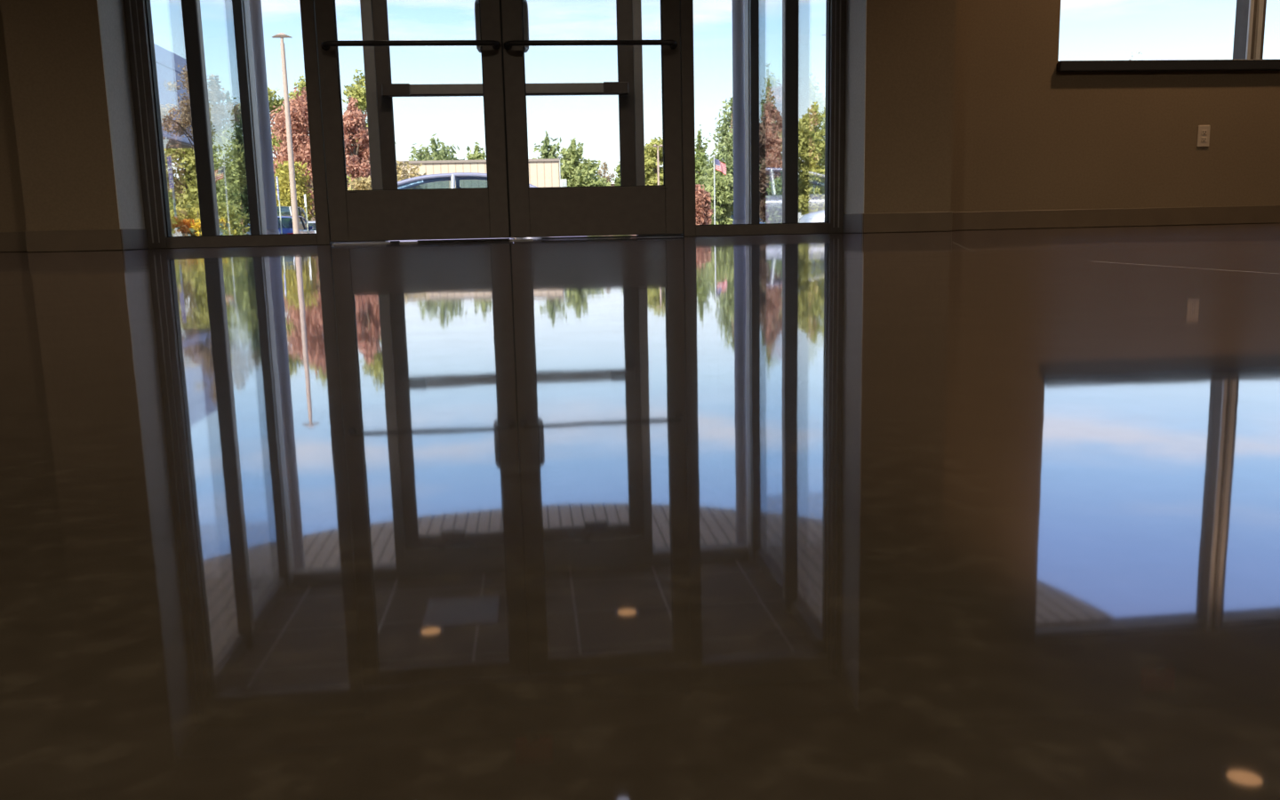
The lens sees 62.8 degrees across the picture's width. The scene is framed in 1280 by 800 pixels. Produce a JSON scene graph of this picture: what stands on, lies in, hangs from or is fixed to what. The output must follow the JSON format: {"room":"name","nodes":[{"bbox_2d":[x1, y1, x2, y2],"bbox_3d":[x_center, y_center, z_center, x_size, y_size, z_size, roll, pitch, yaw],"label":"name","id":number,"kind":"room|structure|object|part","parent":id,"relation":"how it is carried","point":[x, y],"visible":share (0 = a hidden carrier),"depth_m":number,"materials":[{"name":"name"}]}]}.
{"room":"lobby","nodes":[
{"label":"lobby","id":0,"kind":"room"},
{"bbox_2d":[0,0,119,231],"bbox_3d":[-2.742,-2.186,5.045,0.419,2.900,0.625,-2,9,-6],"label":"wall","id":1,"kind":"structure","parent":0,"point":[53,47],"depth_m":4.87,"materials":[{"name":"beige paint"}]},
{"bbox_2d":[24,229,122,252],"bbox_3d":[-2.679,-0.754,4.962,0.433,0.100,0.008,-2,9,-6],"label":"baseboard","id":2,"kind":"structure","parent":1,"relation":"attached to","point":[44,241],"depth_m":4.96,"materials":[{"name":"brown plastic"}]},
{"bbox_2d":[96,0,145,229],"bbox_3d":[-2.517,-2.076,4.965,0.004,2.500,0.385,-2,9,-6],"label":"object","id":3,"kind":"structure","parent":1,"relation":"attached to","point":[110,12],"depth_m":5.04,"materials":[{"name":"grey paint"}]},
{"bbox_2d":[120,229,148,249],"bbox_3d":[-2.479,-0.789,5.144,0.008,0.100,0.327,-2,9,-6],"label":"baseboard","id":4,"kind":"structure","parent":1,"relation":"attached to","point":[132,239],"depth_m":5.13,"materials":[{"name":"grey plastic"}]},
{"bbox_2d":[0,223,1279,799],"bbox_3d":[0.472,-0.042,1.296,13.600,0.250,12.860,-2,9,-6],"label":"floor","id":5,"kind":"structure","parent":0,"point":[986,514],"depth_m":0.20,"materials":[{"name":"concrete"}]},
{"bbox_2d":[331,239,532,244],"bbox_3d":[-1.083,-0.832,5.511,1.034,0.006,0.088,-2,9,-6],"label":"threshold","id":6,"kind":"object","parent":5,"relation":"on","point":[509,239],"depth_m":5.46,"materials":[{"name":"metal"}]},
{"bbox_2d":[352,0,673,241],"bbox_3d":[-0.936,-2.359,7.239,3.360,2.450,0.120,-2,9,-6],"label":"window","id":7,"kind":"structure","parent":5,"relation":"on","point":[366,12],"depth_m":7.21,"materials":[{"name":"grey metal"}]},
{"bbox_2d":[371,0,509,189],"bbox_3d":[-1.347,-2.214,7.075,0.878,2.205,0.252,-2,9,-6],"label":"door","id":8,"kind":"structure","parent":7,"relation":"attached to","point":[386,90],"depth_m":7.12,"materials":[{"name":"brown metal"}]},
{"bbox_2d":[525,0,636,185],"bbox_3d":[-0.469,-2.248,7.162,0.876,2.205,0.252,-2,9,-6],"label":"door","id":9,"kind":"structure","parent":7,"relation":"attached to","point":[624,88],"depth_m":7.26,"materials":[{"name":"brown metal"}]},
{"bbox_2d":[0,0,1279,231],"bbox_3d":[-0.034,-2.317,5.477,13.600,2.900,0.300,-2,9,-6],"label":"wall","id":10,"kind":"structure","parent":0,"point":[1028,135],"depth_m":5.73,"materials":[{"name":"beige paint"}]},
{"bbox_2d":[0,232,26,252],"bbox_3d":[-4.738,-0.728,5.078,3.644,0.100,0.008,-2,9,-6],"label":"baseboard","id":11,"kind":"structure","parent":10,"relation":"attached to","point":[10,242],"depth_m":5.24,"materials":[{"name":"brown plastic"}]},
{"bbox_2d":[181,0,266,235],"bbox_3d":[-2.556,-2.151,6.190,0.082,2.450,1.948,-2,9,-6],"label":"window","id":12,"kind":"structure","parent":10,"relation":"in","point":[191,9],"depth_m":6.07,"materials":[{"name":"grey metal"}]},
{"bbox_2d":[123,0,334,248],"bbox_3d":[-2.082,-2.054,5.202,0.907,2.560,0.116,-2,9,-6],"label":"window","id":13,"kind":"structure","parent":10,"relation":"in","point":[138,16],"depth_m":5.27,"materials":[{"name":"brown metal"}]},
{"bbox_2d":[314,0,511,242],"bbox_3d":[-1.163,-2.016,5.265,0.922,2.416,0.210,-2,9,-6],"label":"door","id":14,"kind":"structure","parent":13,"relation":"attached to","point":[420,214],"depth_m":5.40,"materials":[{"name":"brown metal"}]},
{"bbox_3d":[-1.148,-0.963,5.449,0.725,0.256,0.043,-2,9,-6],"label":"rail","id":15,"kind":"part","parent":14,"relation":"part of","materials":[{"name":"brown metal"}]},
{"bbox_3d":[-0.824,-1.924,5.385,0.035,0.275,0.076,-6,10,-25],"label":"pull handle","id":16,"kind":"part","parent":14,"relation":"part of","materials":[{"name":"grey metal"}]},
{"bbox_2d":[680,0,846,236],"bbox_3d":[0.637,-2.159,5.474,0.877,2.560,0.116,-2,9,-6],"label":"window","id":17,"kind":"structure","parent":10,"relation":"in","point":[836,10],"depth_m":5.56,"materials":[{"name":"brown metal"}]},
{"bbox_2d":[501,0,683,239],"bbox_3d":[-0.250,-2.050,5.357,0.913,2.417,0.210,-2,9,-6],"label":"door","id":18,"kind":"structure","parent":17,"relation":"attached to","point":[652,210],"depth_m":5.49,"materials":[{"name":"brown metal"}]},
{"bbox_3d":[-0.598,-1.933,5.408,0.035,0.275,0.076,1,10,14],"label":"pull handle","id":19,"kind":"part","parent":18,"relation":"part of","materials":[{"name":"grey metal"}]},
{"bbox_3d":[-0.224,-0.997,5.542,0.718,0.253,0.043,-2,9,-6],"label":"rail","id":20,"kind":"part","parent":18,"relation":"part of","materials":[{"name":"brown metal"}]},
{"bbox_2d":[744,0,799,223],"bbox_3d":[0.871,-2.283,6.532,0.082,2.450,1.948,-2,9,-6],"label":"window","id":21,"kind":"structure","parent":10,"relation":"in","point":[790,8],"depth_m":6.41,"materials":[{"name":"grey metal"}]},
{"bbox_2d":[952,205,1279,230],"bbox_3d":[4.072,-1.067,5.960,5.034,0.100,0.008,-2,9,-6],"label":"baseboard","id":22,"kind":"structure","parent":10,"relation":"attached to","point":[1244,214],"depth_m":5.81,"materials":[{"name":"brown plastic"}]},
{"bbox_2d":[1056,0,1279,71],"bbox_3d":[3.384,-2.607,5.698,2.329,1.588,0.187,-2,9,-6],"label":"window","id":23,"kind":"structure","parent":10,"relation":"in","point":[1250,14],"depth_m":5.72,"materials":[{"name":"metal"}]},
{"bbox_3d":[3.401,-1.847,5.819,2.329,0.050,0.176,-2,9,-6],"label":"sill","id":24,"kind":"part","parent":23,"relation":"part of","materials":[{"name":"black metal"}]},
{"bbox_2d":[1196,125,1210,146],"bbox_3d":[3.116,-1.459,5.794,0.072,0.117,0.010,-2,9,-6],"label":"wall outlet","id":25,"kind":"object","parent":10,"relation":"attached to","point":[1204,131],"visible":1,"depth_m":5.79,"materials":[{"name":"beige plastic"}]},
{"bbox_2d":[1200,136,1207,142],"bbox_3d":[3.117,-1.439,5.794,0.033,0.027,0.004,-2,9,-6],"label":"receptacle","id":26,"kind":"object","parent":25,"relation":"attached to","point":[1203,139],"depth_m":5.79,"materials":[{"name":"beige plastic"}]},
{"bbox_2d":[1200,129,1207,135],"bbox_3d":[3.116,-1.478,5.788,0.033,0.027,0.004,-2,9,-6],"label":"receptacle","id":27,"kind":"object","parent":25,"relation":"attached to","point":[1203,132],"depth_m":5.79,"materials":[{"name":"beige plastic"}]},
{"bbox_2d":[864,0,956,213],"bbox_3d":[1.307,-2.342,5.450,0.457,2.900,0.625,-2,9,-6],"label":"wall","id":28,"kind":"structure","parent":0,"point":[910,46],"depth_m":5.28,"materials":[{"name":"beige paint"}]},
{"bbox_2d":[842,213,863,232],"bbox_3d":[1.118,-0.927,5.504,0.008,0.100,0.327,-2,9,-6],"label":"baseboard","id":29,"kind":"structure","parent":28,"relation":"attached to","point":[852,223],"depth_m":5.48,"materials":[{"name":"grey plastic"}]},
{"bbox_2d":[844,0,866,214],"bbox_3d":[1.093,-2.215,5.326,0.004,2.500,0.385,-2,9,-6],"label":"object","id":30,"kind":"structure","parent":28,"relation":"attached to","point":[856,10],"depth_m":5.40,"materials":[{"name":"grey paint"}]},
{"bbox_2d":[863,211,952,232],"bbox_3d":[1.371,-0.910,5.367,0.471,0.100,0.008,-2,9,-6],"label":"baseboard","id":31,"kind":"structure","parent":28,"relation":"attached to","point":[926,221],"depth_m":5.36,"materials":[{"name":"brown plastic"}]},
{"label":"outside","id":32,"kind":"structure","parent":0,"visible":0},
{"bbox_3d":[-14.330,-21.046,135.125,320.000,0.150,125.000,-2,9,-6],"label":"lawn","id":33,"kind":"structure","parent":32,"visible":0},
{"bbox_2d":[179,90,250,231],"bbox_3d":[-31.944,-17.943,83.339,8.976,12.850,9.413,-2,9,-6],"label":"pine tree","id":34,"kind":"object","parent":33,"relation":"on","point":[238,134],"visible":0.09,"depth_m":82.26,"materials":[{"name":"green plant"}]},
{"bbox_2d":[206,73,241,140],"bbox_3d":[-43.301,-24.523,107.549,5.339,17.207,5.156,-2,9,-6],"label":"broadleaf tree","id":35,"kind":"object","parent":33,"relation":"on","point":[213,84],"visible":0.1,"depth_m":106.24,"materials":[{"name":"green plant"}]},
{"bbox_2d":[236,87,284,178],"bbox_3d":[-35.936,-22.973,100.656,7.081,16.070,6.773,-2,9,-6],"label":"broadleaf tree","id":36,"kind":"object","parent":33,"relation":"on","point":[272,101],"visible":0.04,"depth_m":99.25,"materials":[{"name":"green plant"}]},
{"bbox_2d":[279,75,311,220],"bbox_3d":[-27.708,-19.934,87.714,5.226,13.923,5.613,-2,9,-6],"label":"broadleaf tree","id":37,"kind":"object","parent":33,"relation":"on","point":[302,84],"visible":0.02,"depth_m":86.40,"materials":[{"name":"green plant"}]},
{"bbox_2d":[341,69,396,190],"bbox_3d":[-21.533,-18.993,82.340,4.685,13.548,4.730,-2,9,-6],"label":"broadleaf tree","id":38,"kind":"object","parent":33,"relation":"on","point":[356,91],"visible":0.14,"depth_m":80.96,"materials":[{"name":"green plant"}]},
{"bbox_2d":[408,133,464,160],"bbox_3d":[-15.908,-15.923,80.617,10.041,9.056,9.947,-2,9,-6],"label":"pine tree","id":39,"kind":"object","parent":33,"relation":"on","point":[440,155],"visible":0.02,"depth_m":79.83,"materials":[{"name":"green plant"}]},
{"bbox_2d":[465,141,486,159],"bbox_3d":[-15.617,-19.738,101.033,5.661,10.155,5.417,-2,9,-6],"label":"pine tree","id":40,"kind":"object","parent":33,"relation":"on","point":[477,155],"visible":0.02,"depth_m":100.15,"materials":[{"name":"green plant"}]},
{"bbox_2d":[531,130,561,168],"bbox_3d":[-8.550,-19.336,95.936,5.543,10.448,5.781,-2,9,-6],"label":"pine tree","id":41,"kind":"object","parent":33,"relation":"on","point":[546,153],"visible":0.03,"depth_m":94.68,"materials":[{"name":"green plant"}]},
{"bbox_2d":[555,137,610,236],"bbox_3d":[-5.500,-16.416,83.218,6.647,8.621,6.746,-2,9,-6],"label":"pine tree","id":42,"kind":"object","parent":33,"relation":"on","point":[576,173],"visible":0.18,"depth_m":82.28,"materials":[{"name":"green plant"}]},
{"bbox_2d":[596,161,615,184],"bbox_3d":[-3.082,-17.633,92.654,2.464,6.696,2.549,-2,9,-6],"label":"broadleaf tree","id":43,"kind":"object","parent":33,"relation":"on","point":[605,168],"visible":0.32,"depth_m":92.01,"materials":[{"name":"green plant"}]},
{"bbox_2d":[612,160,620,185],"bbox_3d":[-1.277,-15.861,82.791,2.397,6.330,2.476,-2,9,-6],"label":"broadleaf tree","id":44,"kind":"object","parent":33,"relation":"on","point":[617,181],"visible":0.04,"depth_m":82.41,"materials":[{"name":"green plant"}]},
{"bbox_2d":[695,124,711,188],"bbox_3d":[5.213,-18.332,89.343,4.757,10.025,4.671,-2,9,-6],"label":"pine tree","id":45,"kind":"object","parent":33,"relation":"on","point":[700,150],"visible":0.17,"depth_m":88.53,"materials":[{"name":"green plant"}]},
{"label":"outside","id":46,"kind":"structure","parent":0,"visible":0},
{"bbox_3d":[-4.631,-6.492,43.784,180.000,0.774,61.000,-2,9,-6],"label":"parking lot","id":47,"kind":"object","parent":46,"visible":0},
{"bbox_2d":[167,155,176,217],"bbox_3d":[-9.963,-4.091,22.423,0.055,2.202,0.270,-9,12,-41],"label":"parking sign","id":48,"kind":"object","parent":47,"relation":"on","point":[169,158],"visible":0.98,"depth_m":22.32,"materials":[{"name":"white metal"}]},
{"bbox_3d":[-9.988,-4.843,22.292,0.005,0.675,0.270,-9,12,-41],"label":"sign panel","id":49,"kind":"part","parent":48,"relation":"part of","materials":[{"name":"white metal"}]},
{"bbox_3d":[-9.955,-4.077,22.432,0.035,2.172,0.050,-9,12,-41],"label":"post","id":50,"kind":"part","parent":48,"relation":"part of","materials":[{"name":"grey metal"}]},
{"bbox_2d":[154,43,193,148],"bbox_3d":[-11.192,-4.296,16.754,2.606,4.920,18.600,-2,9,-6],"label":"covered porch","id":51,"kind":"object","parent":47,"relation":"on","point":[167,69],"visible":0.02,"depth_m":23.99,"materials":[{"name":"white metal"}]},
{"bbox_2d":[160,63,241,149],"bbox_3d":[-8.263,-4.429,19.762,1.561,3.701,1.572,-2,9,-3],"label":"broadleaf tree","id":52,"kind":"object","parent":47,"relation":"on","point":[218,112],"visible":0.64,"depth_m":19.39,"materials":[{"name":"green plant"}]},
{"bbox_2d":[170,216,236,236],"bbox_3d":[-7.301,-2.663,17.085,1.548,0.662,1.020,-2,9,-6],"label":"flower bed","id":53,"kind":"object","parent":47,"relation":"on","point":[187,228],"visible":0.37,"depth_m":16.86,"materials":[{"name":"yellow plant"}]},
{"bbox_2d":[164,127,249,234],"bbox_3d":[-17.651,-8.346,41.497,5.681,5.289,5.520,-3,10,-10],"label":"broadleaf tree","id":54,"kind":"object","parent":47,"relation":"on","point":[229,164],"visible":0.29,"depth_m":40.69,"materials":[{"name":"green plant"}]},
{"bbox_2d":[169,200,250,235],"bbox_3d":[-14.270,-5.602,34.381,3.334,1.857,3.813,-2,9,-6],"label":"shrub","id":55,"kind":"object","parent":47,"relation":"on","point":[182,214],"visible":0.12,"depth_m":33.97,"materials":[{"name":"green plant"}]},
{"bbox_2d":[242,222,286,234],"bbox_3d":[-18.732,-8.212,52.694,1.840,1.468,4.615,-2,9,-6],"label":"car","id":56,"kind":"object","parent":47,"relation":"on","point":[249,233],"visible":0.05,"depth_m":51.00,"materials":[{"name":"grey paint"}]},
{"bbox_2d":[276,176,282,233],"bbox_3d":[-10.514,-5.372,30.609,0.056,2.275,0.300,-5,10,-24],"label":"parking sign","id":57,"kind":"object","parent":47,"relation":"on","point":[277,184],"visible":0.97,"depth_m":30.54,"materials":[{"name":"white metal"}]},
{"bbox_2d":[272,32,299,233],"bbox_3d":[-13.570,-9.869,40.655,0.740,8.358,0.475,-2,9,-6],"label":"lamp post","id":58,"kind":"object","parent":47,"relation":"on","point":[291,161],"visible":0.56,"depth_m":40.55,"materials":[{"name":"beige metal"}]},
{"bbox_2d":[276,206,310,227],"bbox_3d":[-19.441,-9.485,58.014,1.930,2.392,4.915,-2,9,-6],"label":"car","id":59,"kind":"object","parent":47,"relation":"on","point":[284,209],"visible":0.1,"depth_m":58.56,"materials":[{"name":"white paint"}]},
{"bbox_3d":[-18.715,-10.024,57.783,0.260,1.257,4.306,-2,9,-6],"label":"roof rail","id":60,"kind":"part","parent":59,"relation":"part of","materials":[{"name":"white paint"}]},
{"bbox_2d":[272,160,314,230],"bbox_3d":[-20.876,-11.747,63.212,3.207,5.433,3.071,8,13,44],"label":"shrub","id":61,"kind":"object","parent":47,"relation":"on","point":[284,179],"visible":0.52,"depth_m":62.52,"materials":[{"name":"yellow plant"}]},
{"bbox_2d":[277,215,315,233],"bbox_3d":[-16.557,-7.851,49.418,1.840,1.649,4.615,-2,9,-6],"label":"car","id":62,"kind":"object","parent":47,"relation":"on","point":[289,230],"visible":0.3,"depth_m":48.47,"materials":[{"name":"blue paint"}]},
{"bbox_2d":[304,194,308,233],"bbox_3d":[-14.019,-7.440,44.166,0.041,2.412,0.300,-7,11,-32],"label":"parking sign","id":63,"kind":"object","parent":47,"relation":"on","point":[305,199],"visible":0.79,"depth_m":44.08,"materials":[{"name":"white metal"}]},
{"bbox_3d":[-14.055,-8.367,44.004,0.005,0.530,0.300,-7,11,-32],"label":"sign panel","id":64,"kind":"part","parent":63,"relation":"part of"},
{"bbox_3d":[-14.017,-7.426,44.170,0.035,2.382,0.050,-7,11,-32],"label":"post","id":65,"kind":"part","parent":63,"relation":"part of","materials":[{"name":"grey metal"}]},
{"bbox_2d":[298,220,316,232],"bbox_3d":[-16.608,-8.461,53.898,1.795,1.498,4.315,-2,9,-6],"label":"car","id":66,"kind":"object","parent":47,"relation":"on","point":[309,221],"visible":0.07,"depth_m":52.80,"materials":[{"name":"white paint"}]},
{"bbox_2d":[269,87,350,230],"bbox_3d":[-22.082,-15.567,70.557,6.014,10.642,6.662,-4,10,-15],"label":"maple tree","id":67,"kind":"object","parent":47,"relation":"on","point":[298,107],"visible":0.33,"depth_m":68.97,"materials":[{"name":"red plant"}]},
{"bbox_2d":[343,96,371,190],"bbox_3d":[-13.509,-10.667,49.730,2.660,7.193,2.540,-2,9,-6],"label":"maple tree","id":68,"kind":"object","parent":47,"relation":"on","point":[357,155],"visible":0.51,"depth_m":49.16,"materials":[{"name":"red plant"}]},
{"bbox_2d":[347,175,371,190],"bbox_3d":[-11.392,-7.725,43.565,1.612,3.139,1.812,-2,9,-6],"label":"shrub","id":69,"kind":"object","parent":47,"relation":"on","point":[361,183],"visible":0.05,"depth_m":42.98,"materials":[{"name":"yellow plant"}]},
{"bbox_2d":[396,160,432,189],"bbox_3d":[-8.495,-6.754,36.608,1.913,3.203,1.982,3,10,25],"label":"shrub","id":70,"kind":"object","parent":47,"relation":"on","point":[399,170],"visible":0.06,"depth_m":36.53,"materials":[{"name":"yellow plant"}]},
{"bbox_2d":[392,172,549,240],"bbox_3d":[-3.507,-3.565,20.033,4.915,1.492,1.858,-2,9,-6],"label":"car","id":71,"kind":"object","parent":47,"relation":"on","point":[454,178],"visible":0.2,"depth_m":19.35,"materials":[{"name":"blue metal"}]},
{"bbox_3d":[-3.574,-4.132,20.634,3.970,0.539,0.250,-2,9,-6],"label":"roof rail","id":72,"kind":"part","parent":71,"relation":"part of","materials":[{"name":"silver metal"}]},
{"bbox_3d":[-3.431,-3.912,19.284,3.970,0.539,0.250,-2,9,-6],"label":"roof rail","id":73,"kind":"part","parent":71,"relation":"part of","materials":[{"name":"silver metal"}]},
{"bbox_2d":[396,158,559,237],"bbox_3d":[-10.385,-12.389,67.161,10.260,4.951,14.220,-2,9,-6],"label":"metal building","id":74,"kind":"structure","parent":47,"relation":"on","point":[542,172],"depth_m":60.03,"materials":[{"name":"white metal"}]},
{"bbox_2d":[557,155,562,186],"bbox_3d":[-4.286,-10.793,56.874,0.320,4.840,0.320,-2,9,-6],"label":"lamp post","id":75,"kind":"object","parent":47,"relation":"on","point":[559,156],"visible":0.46,"depth_m":56.58,"materials":[{"name":"metal"}]},
{"bbox_2d":[560,179,567,186],"bbox_3d":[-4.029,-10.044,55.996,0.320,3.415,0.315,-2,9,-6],"label":"utility box","id":76,"kind":"object","parent":47,"relation":"on","point":[564,183],"visible":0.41,"depth_m":55.60,"materials":[{"name":"white paint"}]},
{"bbox_2d":[644,136,663,185],"bbox_3d":[1.210,-14.736,73.153,3.771,7.141,3.856,-4,10,-16],"label":"broadleaf tree","id":77,"kind":"object","parent":47,"relation":"on","point":[651,175],"visible":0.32,"depth_m":72.13,"materials":[{"name":"green plant"}]},
{"bbox_2d":[652,144,663,184],"bbox_3d":[1.173,-12.846,65.270,0.680,5.968,0.342,-2,9,-6],"label":"lamp post","id":78,"kind":"object","parent":47,"relation":"on","point":[654,146],"visible":0.49,"depth_m":64.93,"materials":[{"name":"beige metal"}]},
{"bbox_2d":[695,184,713,224],"bbox_3d":[2.526,-7.762,43.814,0.943,2.503,1.134,5,11,33],"label":"shrub","id":79,"kind":"object","parent":47,"relation":"on","point":[704,212],"visible":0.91,"depth_m":43.48,"materials":[{"name":"red plant"}]},
{"bbox_2d":[695,94,733,212],"bbox_3d":[6.035,-15.150,69.430,5.960,10.054,5.854,-3,10,-10],"label":"pine tree","id":80,"kind":"object","parent":47,"relation":"on","point":[724,146],"visible":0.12,"depth_m":68.76,"materials":[{"name":"green plant"}]},
{"bbox_2d":[712,154,715,224],"bbox_3d":[2.836,-7.621,39.810,0.100,3.320,0.095,-2,9,-6],"label":"flag pole","id":81,"kind":"object","parent":47,"relation":"on","point":[714,156],"visible":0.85,"depth_m":39.75,"materials":[{"name":"metal"}]},
{"bbox_2d":[714,158,726,175],"bbox_3d":[3.046,-8.824,39.637,0.435,0.620,0.160,-2,9,-6],"label":"flag","id":82,"kind":"object","parent":81,"relation":"attached to","point":[720,166],"visible":1,"depth_m":39.65,"materials":[{"name":"fabric"}]},
{"bbox_2d":[704,167,733,224],"bbox_3d":[3.626,-8.761,46.733,2.024,3.544,2.163,1,10,13],"label":"broadleaf tree","id":83,"kind":"object","parent":47,"relation":"on","point":[724,184],"visible":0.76,"depth_m":46.20,"materials":[{"name":"green plant"}]},
{"bbox_2d":[729,211,765,223],"bbox_3d":[5.181,-9.121,54.085,1.885,1.748,4.615,-2,9,-6],"label":"car","id":84,"kind":"object","parent":47,"relation":"on","point":[732,215],"visible":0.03,"depth_m":52.80,"materials":[{"name":"blue paint"}]},
{"bbox_2d":[759,100,782,223],"bbox_3d":[5.663,-10.182,46.829,2.235,6.233,2.128,4,11,31],"label":"broadleaf tree","id":85,"kind":"object","parent":47,"relation":"on","point":[772,121],"visible":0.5,"depth_m":46.30,"materials":[{"name":"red plant"}]},
{"bbox_2d":[759,63,782,223],"bbox_3d":[8.050,-15.168,65.799,3.235,11.622,3.228,8,13,43],"label":"pine tree","id":86,"kind":"object","parent":47,"relation":"on","point":[767,95],"visible":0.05,"depth_m":64.93,"materials":[{"name":"green plant"}]},
{"bbox_2d":[765,176,782,223],"bbox_3d":[5.570,-7.634,42.079,1.365,2.638,1.248,6,12,39],"label":"shrub","id":87,"kind":"object","parent":47,"relation":"on","point":[774,192],"visible":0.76,"depth_m":41.76,"materials":[{"name":"green plant"}]},
{"bbox_2d":[798,101,824,215],"bbox_3d":[8.281,-10.896,50.056,2.743,6.546,2.542,1,10,14],"label":"broadleaf tree","id":88,"kind":"object","parent":47,"relation":"on","point":[811,146],"visible":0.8,"depth_m":49.50,"materials":[{"name":"green plant"}]},
{"bbox_2d":[798,209,824,223],"bbox_3d":[7.158,-5.570,31.435,4.615,1.508,1.840,-2,9,-6],"label":"car","id":89,"kind":"object","parent":47,"relation":"on","point":[819,216],"visible":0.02,"depth_m":30.63,"materials":[{"name":"white paint"}]},
{"bbox_2d":[816,106,824,194],"bbox_3d":[11.301,-13.895,60.065,3.300,9.304,2.912,-8,11,-35],"label":"broadleaf tree","id":90,"kind":"object","parent":47,"relation":"on","point":[823,126],"visible":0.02,"depth_m":59.74,"materials":[{"name":"green plant"}]},
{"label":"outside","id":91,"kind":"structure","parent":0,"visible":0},
{"bbox_3d":[-1.125,-1.499,10.669,80.000,0.296,6.340,-2,9,-6],"label":"sidewalk","id":92,"kind":"object","parent":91,"visible":0},
{"bbox_2d":[248,0,279,234],"bbox_3d":[-3.028,-2.751,8.297,0.200,3.030,0.200,-2,9,-6],"label":"column","id":93,"kind":"structure","parent":92,"relation":"on","point":[254,5],"depth_m":8.34,"materials":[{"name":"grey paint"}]},
{"bbox_2d":[731,0,745,223],"bbox_3d":[0.820,-2.900,8.682,0.200,3.030,0.200,-2,9,-6],"label":"column","id":94,"kind":"structure","parent":92,"relation":"on","point":[738,5],"depth_m":8.72,"materials":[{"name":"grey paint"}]}
]}

